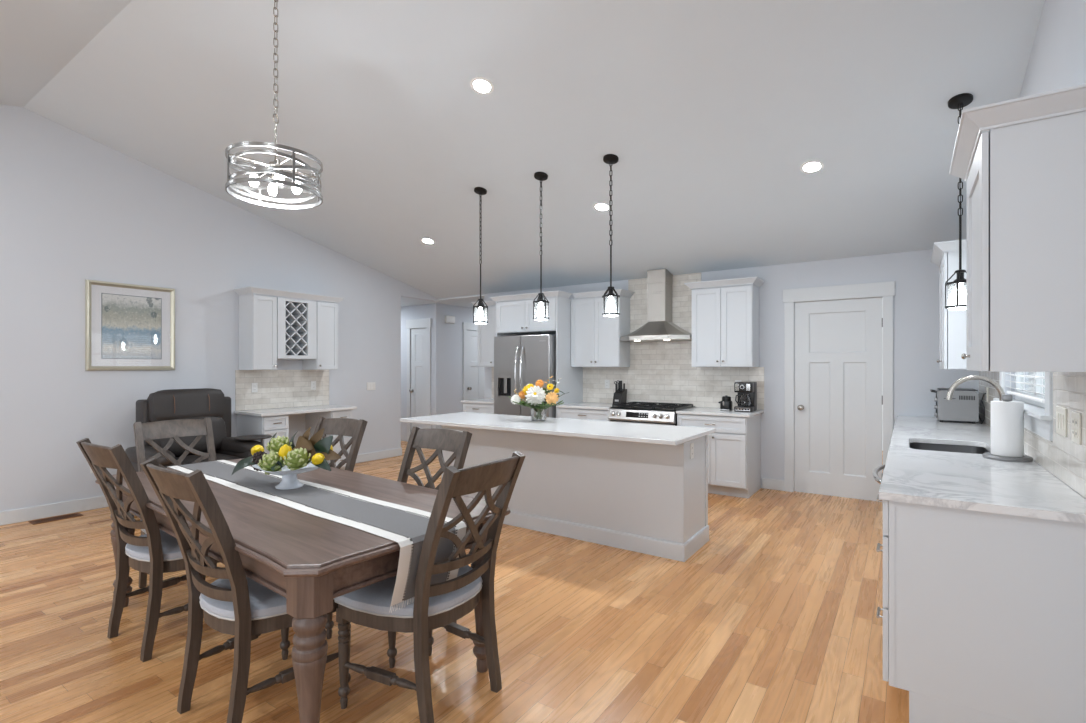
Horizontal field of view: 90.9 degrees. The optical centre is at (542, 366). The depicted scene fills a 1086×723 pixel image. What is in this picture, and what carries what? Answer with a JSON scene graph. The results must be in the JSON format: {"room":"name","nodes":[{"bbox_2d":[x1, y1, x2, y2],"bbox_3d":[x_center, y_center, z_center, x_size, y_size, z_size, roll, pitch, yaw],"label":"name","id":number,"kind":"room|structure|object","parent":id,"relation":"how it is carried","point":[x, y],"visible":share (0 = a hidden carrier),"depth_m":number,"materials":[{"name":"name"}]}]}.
{"room":"kitchen dining room","nodes":[
{"label":"kitchen dining room","id":0,"kind":"room"},
{"bbox_2d":[0,105,437,511],"bbox_3d":[-4.599,-0.482,4.720,0.120,3.677,10.007,0,0,34],"label":"wall","id":1,"kind":"structure","parent":0,"point":[75,208],"depth_m":5.23,"materials":[{"name":"paint"}]},
{"bbox_2d":[85,279,174,370],"bbox_3d":[-4.088,-0.391,5.332,0.032,0.858,0.741,0,0,34],"label":"framed picture","id":2,"kind":"object","parent":1,"relation":"attached to","point":[128,326],"visible":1,"depth_m":5.30,"materials":[{"name":"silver metal"}]},
{"bbox_2d":[102,293,160,358],"bbox_3d":[-4.096,-0.391,5.337,0.008,0.621,0.490,0,0,34],"label":"print","id":3,"kind":"object","parent":2,"relation":"attached to","point":[131,322],"depth_m":5.33},
{"bbox_2d":[0,448,401,525],"bbox_3d":[-4.810,1.297,4.397,0.136,0.118,9.236,0,0,34],"label":"baseboard","id":4,"kind":"structure","parent":1,"relation":"attached to","point":[79,505],"depth_m":4.91,"materials":[{"name":"paint"}]},
{"bbox_2d":[239,294,276,369],"bbox_3d":[-3.298,-0.392,6.205,0.347,0.860,0.279,0,0,34],"label":"upper cabinet","id":5,"kind":"object","parent":1,"relation":"attached to","point":[257,312],"visible":1,"depth_m":6.12,"materials":[{"name":"paint"}]},
{"bbox_2d":[234,286,343,302],"bbox_3d":[-3.062,-0.856,6.533,0.369,0.069,1.196,0,0,34],"label":"crown molding","id":6,"kind":"structure","parent":5,"relation":"on","point":[245,290],"depth_m":6.30,"materials":[{"name":"paint"}]},
{"bbox_2d":[235,370,328,410],"bbox_3d":[-3.201,0.275,6.652,0.008,0.470,1.204,0,0,34],"label":"tile backsplash","id":7,"kind":"structure","parent":1,"relation":"attached to","point":[276,388],"depth_m":6.59,"materials":[{"name":"tile"}]},
{"bbox_2d":[276,296,316,358],"bbox_3d":[-3.088,-0.456,6.540,0.317,0.731,0.507,0,0,34],"label":"wine rack","id":8,"kind":"object","parent":1,"relation":"attached to","point":[296,318],"visible":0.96,"depth_m":6.51,"materials":[{"name":"paint"}]},
{"bbox_2d":[289,413,304,445],"bbox_3d":[-3.203,0.890,6.638,0.017,0.692,0.536,0,0,34],"label":"panel","id":9,"kind":"object","parent":1,"relation":"attached to","point":[296,421],"visible":0.02,"depth_m":6.75,"materials":[{"name":"paint"}]},
{"bbox_2d":[303,301,337,369],"bbox_3d":[-2.848,-0.392,6.865,0.347,0.860,0.297,0,0,34],"label":"upper cabinet","id":10,"kind":"object","parent":1,"relation":"attached to","point":[327,312],"visible":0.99,"depth_m":6.78,"materials":[{"name":"paint"}]},
{"bbox_2d":[401,303,475,441],"bbox_3d":[-1.830,0.131,10.615,5.752,2.450,3.052,0,0,-43],"label":"wall","id":11,"kind":"structure","parent":0,"point":[446,338],"depth_m":9.53,"materials":[{"name":"paint"}]},
{"bbox_2d":[406,318,430,441],"bbox_3d":[-2.210,0.256,9.482,0.627,2.200,0.092,0,0,34],"label":"door","id":12,"kind":"structure","parent":11,"relation":"in","point":[420,390],"depth_m":9.51,"materials":[{"name":"paint"}]},
{"bbox_2d":[463,322,483,399],"bbox_3d":[-1.184,0.271,10.206,0.092,2.170,0.992,0,0,34],"label":"door","id":13,"kind":"structure","parent":11,"relation":"in","point":[473,376],"depth_m":10.02,"materials":[{"name":"paint"}]},
{"bbox_2d":[0,441,908,722],"bbox_3d":[-1.715,1.386,4.986,9.944,0.060,14.100,0,0,34],"label":"floor","id":14,"kind":"structure","parent":0,"point":[773,619],"depth_m":2.66,"materials":[{"name":"brown wood"}]},
{"bbox_2d":[28,513,83,524],"bbox_3d":[-4.337,1.353,4.767,0.150,0.006,0.340,0,0,34],"label":"floor vent","id":15,"kind":"object","parent":14,"relation":"in","point":[72,515],"visible":1,"depth_m":4.76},
{"bbox_2d":[76,438,218,661],"bbox_3d":[-1.912,0.853,2.716,0.555,1.010,0.650,0,0,33],"label":"dining chair","id":16,"kind":"object","parent":14,"relation":"on","point":[156,552],"visible":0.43,"depth_m":2.52,"materials":[{"name":"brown wood"}]},
{"bbox_2d":[125,530,182,559],"bbox_3d":[-1.865,0.895,2.785,0.547,0.060,0.476,0,0,33],"label":"seat cushion","id":17,"kind":"object","parent":16,"relation":"on","point":[170,549],"depth_m":2.57,"materials":[{"name":"grey fabric"}]},
{"bbox_2d":[133,417,216,587],"bbox_3d":[-2.215,0.853,3.335,0.650,1.010,0.555,0,0,41],"label":"dining chair","id":18,"kind":"object","parent":14,"relation":"on","point":[172,429],"visible":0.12,"depth_m":3.49,"materials":[{"name":"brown wood"}]},
{"bbox_2d":[125,388,263,471],"bbox_3d":[-3.361,0.773,5.159,1.030,1.106,0.980,0,0,34],"label":"recliner","id":19,"kind":"object","parent":14,"relation":"on","point":[201,403],"visible":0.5,"depth_m":5.21,"materials":[{"name":"brown leather"}]},
{"bbox_2d":[147,388,225,421],"bbox_3d":[-3.541,0.391,5.330,0.238,0.342,0.650,0,0,34],"label":"cushion","id":20,"kind":"object","parent":19,"relation":"on","point":[201,403],"depth_m":5.23,"materials":[{"name":"brown leather"}]},
{"bbox_2d":[154,416,225,455],"bbox_3d":[-3.480,0.676,5.295,0.223,0.385,0.620,0,0,34],"label":"cushion","id":21,"kind":"object","parent":19,"relation":"on","point":[218,424],"depth_m":5.27,"materials":[{"name":"brown leather"}]},
{"bbox_2d":[140,458,350,722],"bbox_3d":[-1.166,0.853,2.128,0.555,1.010,0.650,0,0,35],"label":"dining chair","id":22,"kind":"object","parent":14,"relation":"on","point":[235,604],"visible":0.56,"depth_m":1.96,"materials":[{"name":"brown wood"}]},
{"bbox_2d":[199,577,285,618],"bbox_3d":[-1.116,0.895,2.195,0.547,0.060,0.476,0,0,35],"label":"seat cushion","id":23,"kind":"object","parent":22,"relation":"on","point":[265,603],"depth_m":1.99,"materials":[{"name":"grey fabric"}]},
{"bbox_2d":[233,434,271,443],"bbox_3d":[-2.880,1.029,5.394,0.340,0.655,0.430,0,0,34],"label":"side table","id":24,"kind":"object","parent":14,"relation":"on","point":[261,436],"visible":0.41,"depth_m":5.29,"materials":[{"name":"brown wood"}]},
{"bbox_2d":[233,434,271,439],"bbox_3d":[-2.905,0.709,5.357,0.340,0.015,0.340,0,0,34],"label":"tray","id":25,"kind":"object","parent":24,"relation":"on","point":[246,437],"depth_m":5.29,"materials":[{"name":"black"}]},
{"bbox_2d":[237,414,288,453],"bbox_3d":[-3.199,0.950,6.124,0.603,0.812,0.305,0,0,34],"label":"base cabinet","id":26,"kind":"object","parent":14,"relation":"on","point":[246,424],"visible":0.38,"depth_m":5.98,"materials":[{"name":"paint"}]},
{"bbox_2d":[234,405,356,416],"bbox_3d":[-2.959,0.527,6.471,0.607,0.031,1.220,0,0,34],"label":"countertop","id":27,"kind":"structure","parent":26,"relation":"on","point":[321,408],"depth_m":6.28,"materials":[{"name":"white stone"}]},
{"bbox_2d":[95,458,510,722],"bbox_3d":[-1.323,0.989,2.708,2.302,0.735,1.028,0,0,38],"label":"dining table","id":28,"kind":"object","parent":14,"relation":"on","point":[309,560],"visible":0.59,"depth_m":1.92,"materials":[{"name":"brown wood"}]},
{"bbox_2d":[167,460,465,612],"bbox_3d":[-1.317,0.770,2.716,2.331,0.308,0.324,0,0,38],"label":"table runner","id":29,"kind":"object","parent":28,"relation":"on","point":[406,526],"visible":0.72,"depth_m":2.26,"materials":[{"name":"fabric"}]},
{"bbox_2d":[252,461,319,489],"bbox_3d":[-1.302,0.561,2.748,0.298,0.112,0.298,0,0,43],"label":"dish","id":30,"kind":"object","parent":29,"relation":"on","point":[289,478],"visible":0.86,"depth_m":2.71,"materials":[{"name":"white ceramic"}]},
{"bbox_2d":[231,457,254,475],"bbox_3d":[-1.550,0.520,2.759,0.157,0.096,0.050,0,0,6],"label":"leaf","id":31,"kind":"object","parent":30,"relation":"in","point":[245,462],"visible":0.96,"depth_m":2.77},
{"bbox_2d":[251,451,266,470],"bbox_3d":[-1.480,0.494,2.797,0.090,0.108,0.088,0,0,34],"label":"seed pod","id":32,"kind":"object","parent":30,"relation":"in","point":[257,456],"visible":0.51,"depth_m":2.77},
{"bbox_2d":[258,451,284,474],"bbox_3d":[-1.359,0.480,2.679,0.120,0.109,0.124,0,0,16],"label":"artichoke","id":33,"kind":"object","parent":30,"relation":"in","point":[269,460],"visible":0.87,"depth_m":2.65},
{"bbox_2d":[278,444,292,459],"bbox_3d":[-1.297,0.434,2.696,0.066,0.088,0.067,0,0,34],"label":"lemon","id":34,"kind":"object","parent":33,"relation":"on","point":[285,448],"visible":0.62,"depth_m":2.67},
{"bbox_2d":[266,436,291,452],"bbox_3d":[-1.388,0.416,2.814,0.114,0.101,0.122,0,0,16],"label":"artichoke","id":35,"kind":"object","parent":30,"relation":"in","point":[275,444],"visible":0.7,"depth_m":2.78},
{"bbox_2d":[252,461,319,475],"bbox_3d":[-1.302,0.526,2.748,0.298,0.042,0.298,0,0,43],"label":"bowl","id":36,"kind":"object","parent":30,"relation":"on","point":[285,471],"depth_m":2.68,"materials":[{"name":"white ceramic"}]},
{"bbox_2d":[283,448,310,470],"bbox_3d":[-1.213,0.454,2.642,0.130,0.105,0.128,0,0,34],"label":"artichoke","id":37,"kind":"object","parent":30,"relation":"in","point":[296,459],"visible":1,"depth_m":2.61,"materials":[{"name":"food"}]},
{"bbox_2d":[293,436,312,450],"bbox_3d":[-1.253,0.400,2.735,0.062,0.085,0.222,0,0,-45],"label":"leaf","id":38,"kind":"object","parent":30,"relation":"in","point":[302,443],"visible":0.81,"depth_m":2.72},
{"bbox_2d":[309,428,324,446],"bbox_3d":[-1.167,0.387,2.735,0.101,0.148,0.046,0,0,34],"label":"leaf","id":39,"kind":"object","parent":30,"relation":"in","point":[316,437],"visible":0.53,"depth_m":2.72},
{"bbox_3d":[-1.574,0.518,2.914,0.287,0.095,0.054,0,0,34],"label":"leaf","id":40,"kind":"object","parent":30,"relation":"in","visible":0},
{"bbox_2d":[251,445,263,454],"bbox_3d":[-1.526,0.451,2.858,0.070,0.063,0.071,0,0,34],"label":"lemon","id":41,"kind":"object","parent":40,"relation":"on","point":[256,448],"visible":0.56,"depth_m":2.83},
{"bbox_3d":[-1.106,0.421,2.729,0.075,0.068,0.063,0,0,34],"label":"lemon","id":42,"kind":"object","parent":30,"relation":"in","visible":0},
{"bbox_2d":[314,436,332,453],"bbox_3d":[-1.109,0.413,2.692,0.108,0.132,0.053,0,0,34],"label":"leaf","id":43,"kind":"object","parent":42,"relation":"on","point":[324,445],"visible":0.67,"depth_m":2.68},
{"bbox_2d":[311,458,330,470],"bbox_3d":[-1.107,0.477,2.636,0.140,0.068,0.048,0,0,34],"label":"leaf","id":44,"kind":"object","parent":29,"relation":"on","point":[324,465],"visible":0.61,"depth_m":2.62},
{"bbox_2d":[311,453,324,464],"bbox_3d":[-1.112,0.461,2.649,0.069,0.064,0.075,0,0,34],"label":"lemon","id":45,"kind":"object","parent":44,"relation":"on","point":[318,458],"visible":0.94,"depth_m":2.62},
{"bbox_2d":[322,449,340,459],"bbox_3d":[-1.080,0.439,2.666,0.145,0.058,0.051,0,0,23],"label":"leaf","id":46,"kind":"object","parent":45,"relation":"on","point":[331,455],"visible":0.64,"depth_m":2.66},
{"bbox_2d":[305,410,351,469],"bbox_3d":[-2.723,0.950,6.821,0.603,0.812,0.305,0,0,34],"label":"base cabinet","id":47,"kind":"object","parent":14,"relation":"on","point":[311,419],"visible":0.3,"depth_m":6.70,"materials":[{"name":"paint"}]},
{"bbox_2d":[311,417,367,471],"bbox_3d":[-1.492,0.853,3.381,0.555,1.010,0.650,0,0,28],"label":"dining chair","id":48,"kind":"object","parent":14,"relation":"on","point":[354,428],"visible":0.13,"depth_m":3.56,"materials":[{"name":"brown wood"}]},
{"bbox_2d":[325,427,471,667],"bbox_3d":[-0.727,0.853,2.770,0.555,1.010,0.650,0,0,34],"label":"dining chair","id":49,"kind":"object","parent":14,"relation":"on","point":[455,441],"visible":0.27,"depth_m":2.97,"materials":[{"name":"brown wood"}]},
{"bbox_2d":[334,451,524,722],"bbox_3d":[-0.437,0.853,2.173,0.650,1.010,0.555,0,0,34],"label":"dining chair","id":50,"kind":"object","parent":14,"relation":"on","point":[434,606],"visible":0.94,"depth_m":2.02,"materials":[{"name":"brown wood"}]},
{"bbox_2d":[335,565,482,615],"bbox_3d":[-0.508,0.895,2.217,0.476,0.060,0.547,0,0,34],"label":"seat cushion","id":51,"kind":"object","parent":50,"relation":"on","point":[375,599],"depth_m":2.04,"materials":[{"name":"grey fabric"}]},
{"bbox_2d":[463,403,493,413],"bbox_3d":[-0.731,0.935,7.711,0.595,0.842,0.679,0,0,34],"label":"base cabinet","id":52,"kind":"object","parent":14,"relation":"on","point":[467,407],"visible":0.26,"depth_m":7.46,"materials":[{"name":"paint"}]},
{"bbox_2d":[461,398,493,403],"bbox_3d":[-0.733,0.498,7.724,0.617,0.030,0.661,0,0,34],"label":"countertop","id":53,"kind":"structure","parent":52,"relation":"on","point":[488,400],"depth_m":7.57,"materials":[{"name":"white stone"}]},
{"bbox_2d":[494,334,555,417],"bbox_3d":[-0.104,0.478,7.163,0.888,1.757,0.807,0,0,34],"label":"refrigerator","id":54,"kind":"object","parent":14,"relation":"on","point":[519,361],"visible":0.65,"depth_m":6.88,"materials":[{"name":"grey metal"}]},
{"bbox_2d":[496,297,582,417],"bbox_3d":[-0.062,0.237,7.268,1.000,2.238,0.674,0,0,34],"label":"refrigerator surround","id":55,"kind":"object","parent":14,"relation":"on","point":[513,318],"visible":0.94,"depth_m":6.98,"materials":[{"name":"paint"}]},
{"bbox_2d":[442,426,708,561],"bbox_3d":[0.172,0.936,4.634,2.378,0.840,0.613,0,0,34],"label":"kitchen island","id":56,"kind":"object","parent":14,"relation":"on","point":[646,498],"visible":0.62,"depth_m":4.09,"materials":[{"name":"paint"}]},
{"bbox_2d":[400,412,715,445],"bbox_3d":[0.009,0.499,4.581,2.663,0.032,0.868,0,0,34],"label":"island countertop","id":57,"kind":"structure","parent":56,"relation":"on","point":[606,430],"depth_m":4.31,"materials":[{"name":"white stone"}]},
{"bbox_2d":[530,407,546,420],"bbox_3d":[-0.039,0.418,4.792,0.148,0.130,0.148,0,0,34],"label":"glass vase","id":58,"kind":"object","parent":57,"relation":"on","point":[531,409],"visible":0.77,"depth_m":4.75,"materials":[{"name":"clear"}]},
{"bbox_2d":[525,386,545,411],"bbox_3d":[-0.052,0.318,4.690,0.191,0.303,0.153,0,0,-42],"label":"dahlia","id":59,"kind":"object","parent":58,"relation":"in","point":[536,395],"visible":0.99,"depth_m":4.65,"materials":[{"name":"white plant"}]},
{"bbox_2d":[535,392,558,418],"bbox_3d":[0.009,0.344,4.689,0.267,0.252,0.096,0,0,39],"label":"rose","id":60,"kind":"object","parent":58,"relation":"in","point":[551,397],"visible":1,"depth_m":4.63,"materials":[{"name":"orange plant"}]},
{"bbox_2d":[557,408,609,420],"bbox_3d":[0.656,0.935,6.764,0.745,0.842,0.679,0,0,34],"label":"base cabinet","id":61,"kind":"object","parent":14,"relation":"on","point":[566,413],"visible":0.22,"depth_m":6.51,"materials":[{"name":"paint"}]},
{"bbox_2d":[556,402,627,409],"bbox_3d":[0.662,0.498,6.772,0.748,0.030,0.661,0,0,34],"label":"countertop","id":62,"kind":"structure","parent":61,"relation":"on","point":[582,405],"depth_m":6.63,"materials":[{"name":"white stone"}]},
{"bbox_2d":[613,380,626,403],"bbox_3d":[0.958,0.327,6.709,0.125,0.310,0.180,0,0,34],"label":"knife block","id":63,"kind":"object","parent":62,"relation":"on","point":[620,395],"visible":0.99,"depth_m":6.68,"materials":[{"name":"black plastic"}]},
{"bbox_2d":[608,402,694,425],"bbox_3d":[1.273,0.900,6.289,0.803,0.912,0.747,0,0,34],"label":"range","id":64,"kind":"object","parent":14,"relation":"on","point":[634,412],"visible":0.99,"depth_m":6.07,"materials":[{"name":"silver metal"}]},
{"bbox_2d":[611,404,694,410],"bbox_3d":[1.303,0.478,6.333,0.803,0.007,0.640,0,0,34],"label":"cooktop","id":65,"kind":"object","parent":64,"relation":"in","point":[648,407],"depth_m":6.16,"materials":[{"name":"black metal"}]},
{"bbox_2d":[677,414,760,497],"bbox_3d":[1.936,0.935,5.890,0.733,0.842,0.679,0,0,34],"label":"base cabinet","id":66,"kind":"object","parent":14,"relation":"on","point":[734,450],"visible":0.56,"depth_m":5.58,"materials":[{"name":"paint"}]},
{"bbox_2d":[676,407,763,416],"bbox_3d":[1.953,0.498,5.890,0.768,0.030,0.661,0,0,34],"label":"countertop","id":67,"kind":"structure","parent":66,"relation":"on","point":[696,410],"depth_m":5.72,"materials":[{"name":"white stone"}]},
{"bbox_2d":[718,395,732,410],"bbox_3d":[2.001,0.400,5.883,0.142,0.166,0.127,0,0,34],"label":"coffee grinder","id":68,"kind":"object","parent":67,"relation":"on","point":[726,404],"visible":1,"depth_m":5.83,"materials":[{"name":"black plastic"}]},
{"bbox_2d":[734,382,756,411],"bbox_3d":[2.198,0.325,5.798,0.180,0.315,0.265,0,0,34],"label":"coffee maker","id":69,"kind":"object","parent":67,"relation":"on","point":[746,396],"visible":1,"depth_m":5.72,"materials":[{"name":"black plastic"}]},
{"bbox_2d":[872,464,884,483],"bbox_3d":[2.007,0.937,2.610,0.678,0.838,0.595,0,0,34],"label":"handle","id":70,"kind":"object","parent":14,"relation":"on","point":[877,470],"visible":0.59,"depth_m":2.75,"materials":[{"name":"grey metal"}]},
{"bbox_2d":[876,494,1085,722],"bbox_3d":[1.707,0.935,2.128,0.644,0.842,0.530,0,0,34],"label":"base cabinet","id":71,"kind":"object","parent":14,"relation":"on","point":[984,616],"visible":0.92,"depth_m":1.90,"materials":[{"name":"paint"}]},
{"bbox_3d":[3.250,0.935,4.389,0.648,0.842,1.665,0,0,34],"label":"base cabinet","id":72,"kind":"object","parent":14,"relation":"on","visible":0},
{"bbox_2d":[879,416,1085,523],"bbox_3d":[2.646,0.498,3.484,0.626,0.030,3.869,0,0,34],"label":"countertop","id":73,"kind":"structure","parent":72,"relation":"on","point":[966,481],"depth_m":2.31,"materials":[{"name":"stone"}]},
{"bbox_2d":[909,442,988,453],"bbox_3d":[2.487,0.617,3.278,0.412,0.204,0.632,0,0,34],"label":"sink","id":74,"kind":"object","parent":73,"relation":"in","point":[920,446],"visible":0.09,"depth_m":3.52,"materials":[{"name":"grey metal"}]},
{"bbox_2d":[930,388,978,423],"bbox_3d":[3.649,0.341,4.761,0.323,0.284,0.422,0,0,34],"label":"toaster oven","id":75,"kind":"object","parent":73,"relation":"on","point":[964,404],"visible":0.98,"depth_m":4.58,"materials":[{"name":"metal"}]},
{"bbox_2d":[946,375,1004,400],"bbox_3d":[2.635,0.268,3.226,0.329,0.430,0.056,0,0,34],"label":"faucet","id":76,"kind":"object","parent":73,"relation":"on","point":[957,383],"visible":0.49,"depth_m":3.23,"materials":[{"name":"grey metal"}]},
{"bbox_2d":[982,395,1032,461],"bbox_3d":[2.424,0.315,2.793,0.200,0.336,0.200,0,0,34],"label":"paper towel holder","id":77,"kind":"object","parent":73,"relation":"on","point":[1006,398],"visible":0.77,"depth_m":2.75,"materials":[{"name":"grey metal"}]},
{"bbox_2d":[991,401,1023,456],"bbox_3d":[2.424,0.322,2.793,0.132,0.278,0.132,0,0,34],"label":"paper towel roll","id":78,"kind":"object","parent":77,"relation":"on","point":[1007,418],"visible":0.98,"depth_m":2.74,"materials":[{"name":"paper"}]},
{"bbox_2d":[0,0,1044,307],"bbox_3d":[-1.728,-1.732,5.055,9.844,1.277,14.000,0,0,34],"label":"ceiling","id":79,"kind":"structure","parent":0,"point":[711,112],"depth_m":3.93,"materials":[{"name":"paint"}]},
{"bbox_2d":[225,0,322,208],"bbox_3d":[-1.378,-1.563,2.757,0.449,1.371,0.449,0,0,34],"label":"chandelier","id":80,"kind":"object","parent":79,"relation":"hanging from","point":[274,169],"visible":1,"depth_m":2.69,"materials":[{"name":"silver metal"}]},
{"bbox_2d":[249,167,258,186],"bbox_3d":[-1.460,-0.957,2.700,0.046,0.099,0.045,0,0,34],"label":"socket","id":81,"kind":"object","parent":80,"relation":"attached to","point":[254,184],"depth_m":2.69,"materials":[{"name":"white"}]},
{"bbox_2d":[268,176,276,195],"bbox_3d":[-1.435,-0.957,2.839,0.046,0.099,0.045,0,0,34],"label":"socket","id":82,"kind":"object","parent":80,"relation":"attached to","point":[272,189],"depth_m":2.82,"materials":[{"name":"white"}]},
{"bbox_2d":[274,164,283,184],"bbox_3d":[-1.321,-0.957,2.676,0.046,0.099,0.045,0,0,34],"label":"socket","id":83,"kind":"object","parent":80,"relation":"attached to","point":[277,176],"depth_m":2.66,"materials":[{"name":"white"}]},
{"bbox_2d":[292,177,301,193],"bbox_3d":[-1.296,-0.957,2.815,0.046,0.099,0.045,0,0,34],"label":"socket","id":84,"kind":"object","parent":80,"relation":"attached to","point":[296,190],"depth_m":2.80,"materials":[{"name":"white"}]},
{"bbox_2d":[473,187,487,323],"bbox_3d":[-0.595,-1.053,5.093,0.144,1.292,0.144,0,0,34],"label":"pendant light","id":85,"kind":"object","parent":79,"relation":"hanging from","point":[477,314],"visible":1,"depth_m":5.08,"materials":[{"name":"black metal"}]},
{"bbox_2d":[470,77,493,93],"bbox_3d":[-0.419,-1.925,3.671,0.164,0.040,0.160,0,0,34],"label":"recessed light","id":86,"kind":"object","parent":79,"relation":"in","point":[480,85],"visible":1,"depth_m":3.67,"materials":[{"name":"white plastic"}]},
{"bbox_2d":[533,172,548,320],"bbox_3d":[-0.017,-1.053,4.698,0.144,1.292,0.144,0,0,34],"label":"pendant light","id":87,"kind":"object","parent":79,"relation":"hanging from","point":[541,176],"visible":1,"depth_m":4.68,"materials":[{"name":"black"}]},
{"bbox_2d":[593,203,609,210],"bbox_3d":[0.563,-1.524,5.111,0.164,0.040,0.160,0,0,34],"label":"recessed light","id":88,"kind":"object","parent":79,"relation":"in","point":[598,206],"visible":0.96,"depth_m":5.11,"materials":[{"name":"white plastic"}]},
{"bbox_2d":[602,154,619,316],"bbox_3d":[0.548,-1.053,4.312,0.144,1.292,0.144,0,0,29],"label":"pendant light","id":89,"kind":"object","parent":79,"relation":"hanging from","point":[609,159],"visible":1,"depth_m":4.30,"materials":[{"name":"black"}]},
{"bbox_2d":[800,161,823,172],"bbox_3d":[2.057,-1.525,4.088,0.164,0.040,0.160,0,0,34],"label":"recessed light","id":90,"kind":"object","parent":79,"relation":"in","point":[811,166],"visible":1,"depth_m":4.08,"materials":[{"name":"white plastic"}]},
{"bbox_2d":[945,93,972,309],"bbox_3d":[2.540,-0.996,3.255,0.144,1.292,0.144,0,0,23],"label":"pendant light","id":91,"kind":"object","parent":79,"relation":"hanging from","point":[959,101],"visible":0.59,"depth_m":3.25,"materials":[{"name":"black"}]},
{"bbox_2d":[484,249,978,490],"bbox_3d":[2.697,0.094,8.153,6.069,2.525,3.893,0,0,34],"label":"wall","id":92,"kind":"structure","parent":0,"point":[916,370],"depth_m":5.39,"materials":[{"name":"paint"}]},
{"bbox_2d":[477,306,495,366],"bbox_3d":[-0.642,-0.439,7.851,0.609,0.886,0.348,0,0,34],"label":"upper cabinet","id":93,"kind":"object","parent":92,"relation":"attached to","point":[486,333],"visible":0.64,"depth_m":7.80,"materials":[{"name":"paint"}]},
{"bbox_2d":[471,289,634,305],"bbox_3d":[-0.034,-0.915,7.226,2.441,0.067,0.693,0,0,34],"label":"crown molding","id":94,"kind":"structure","parent":92,"relation":"attached to","point":[558,293],"depth_m":6.86,"materials":[{"name":"paint"}]},
{"bbox_2d":[571,295,629,366],"bbox_3d":[0.731,-0.439,6.913,0.701,0.886,0.348,0,0,34],"label":"upper cabinet","id":95,"kind":"object","parent":92,"relation":"attached to","point":[595,338],"visible":0.98,"depth_m":6.78,"materials":[{"name":"paint"}]},
{"bbox_2d":[620,269,691,341],"bbox_3d":[1.358,-0.734,6.409,0.883,0.857,0.477,0,0,34],"label":"range hood","id":96,"kind":"object","parent":92,"relation":"attached to","point":[659,326],"visible":0.98,"depth_m":6.39,"materials":[{"name":"silver metal"}]},
{"bbox_2d":[583,273,763,409],"bbox_3d":[1.501,-0.318,6.606,2.324,1.598,0.009,0,0,34],"label":"tile backsplash","id":97,"kind":"structure","parent":92,"relation":"attached to","point":[661,371],"depth_m":6.55,"materials":[{"name":"tile"}]},
{"bbox_2d":[692,284,758,366],"bbox_3d":[2.042,-0.439,6.018,0.665,0.886,0.348,0,0,34],"label":"upper cabinet","id":98,"kind":"object","parent":92,"relation":"attached to","point":[725,320],"visible":1,"depth_m":5.88,"materials":[{"name":"paint"}]},
{"bbox_2d":[684,276,764,289],"bbox_3d":[2.034,-0.915,6.005,0.789,0.067,0.378,0,0,34],"label":"crown molding","id":99,"kind":"structure","parent":98,"relation":"on","point":[756,281],"depth_m":5.85,"materials":[{"name":"paint"}]},
{"bbox_2d":[762,478,783,490],"bbox_3d":[2.538,1.297,5.894,0.233,0.118,0.016,0,0,34],"label":"baseboard","id":100,"kind":"structure","parent":92,"relation":"attached to","point":[767,483],"depth_m":5.89,"materials":[{"name":"paint"}]},
{"bbox_2d":[783,281,894,501],"bbox_3d":[3.038,0.259,5.543,1.021,2.195,0.092,0,0,34],"label":"door","id":101,"kind":"structure","parent":92,"relation":"in","point":[839,400],"depth_m":5.55,"materials":[{"name":"paint"}]},
{"bbox_2d":[984,0,1085,497],"bbox_3d":[1.262,-0.482,0.777,0.120,3.677,10.107,0,0,34],"label":"wall","id":102,"kind":"structure","parent":0,"point":[1057,60],"depth_m":2.38,"materials":[{"name":"paint"}]},
{"bbox_2d":[937,250,966,368],"bbox_3d":[3.261,-0.413,4.130,0.354,0.862,0.700,0,0,34],"label":"upper cabinet","id":103,"kind":"object","parent":102,"relation":"attached to","point":[952,323],"visible":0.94,"depth_m":3.90,"materials":[{"name":"paint"}]},
{"bbox_2d":[930,239,966,266],"bbox_3d":[3.249,-0.872,4.138,0.383,0.067,0.824,0,0,34],"label":"crown molding","id":104,"kind":"structure","parent":103,"relation":"attached to","point":[939,248],"depth_m":3.90,"materials":[{"name":"paint"}]},
{"bbox_2d":[993,372,1052,440],"bbox_3d":[2.771,-0.254,3.048,0.150,1.180,1.630,0,0,34],"label":"window","id":105,"kind":"structure","parent":102,"relation":"in","point":[1038,416],"depth_m":2.77,"materials":[{"name":"paint"}]},
{"bbox_2d":[1006,372,1044,402],"bbox_3d":[2.770,-0.270,3.049,0.046,0.903,1.380,0,0,34],"label":"window blind","id":106,"kind":"object","parent":105,"relation":"attached to","point":[1023,395],"visible":0.15,"depth_m":3.02,"materials":[{"name":"plastic"}]},
{"bbox_2d":[961,111,1085,371],"bbox_3d":[1.859,-0.413,2.076,0.354,0.862,0.615,0,0,34],"label":"upper cabinet","id":107,"kind":"object","parent":102,"relation":"attached to","point":[1026,182],"visible":1,"depth_m":1.84,"materials":[{"name":"paint"}]},
{"bbox_2d":[949,84,1085,180],"bbox_3d":[1.847,-0.872,2.084,0.383,0.067,0.739,0,0,34],"label":"crown molding","id":108,"kind":"structure","parent":107,"relation":"attached to","point":[1069,100],"depth_m":1.84,"materials":[{"name":"paint"}]},
{"bbox_2d":[979,371,1085,498],"bbox_3d":[2.910,0.251,3.307,0.009,0.462,3.864,0,0,34],"label":"tile backsplash","id":109,"kind":"structure","parent":102,"relation":"attached to","point":[1065,459],"depth_m":2.23,"materials":[{"name":"tile"}]},
{"bbox_2d":[1056,406,1066,436],"bbox_3d":[2.174,0.229,2.245,0.008,0.118,0.165,0,0,34],"label":"light switch","id":110,"kind":"object","parent":109,"relation":"attached to","point":[1061,413],"visible":1,"depth_m":2.22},
{"bbox_2d":[1071,411,1080,444],"bbox_3d":[2.039,0.234,2.046,0.007,0.118,0.118,0,0,34],"label":"wall outlet","id":111,"kind":"object","parent":109,"relation":"attached to","point":[1075,417],"visible":1,"depth_m":2.03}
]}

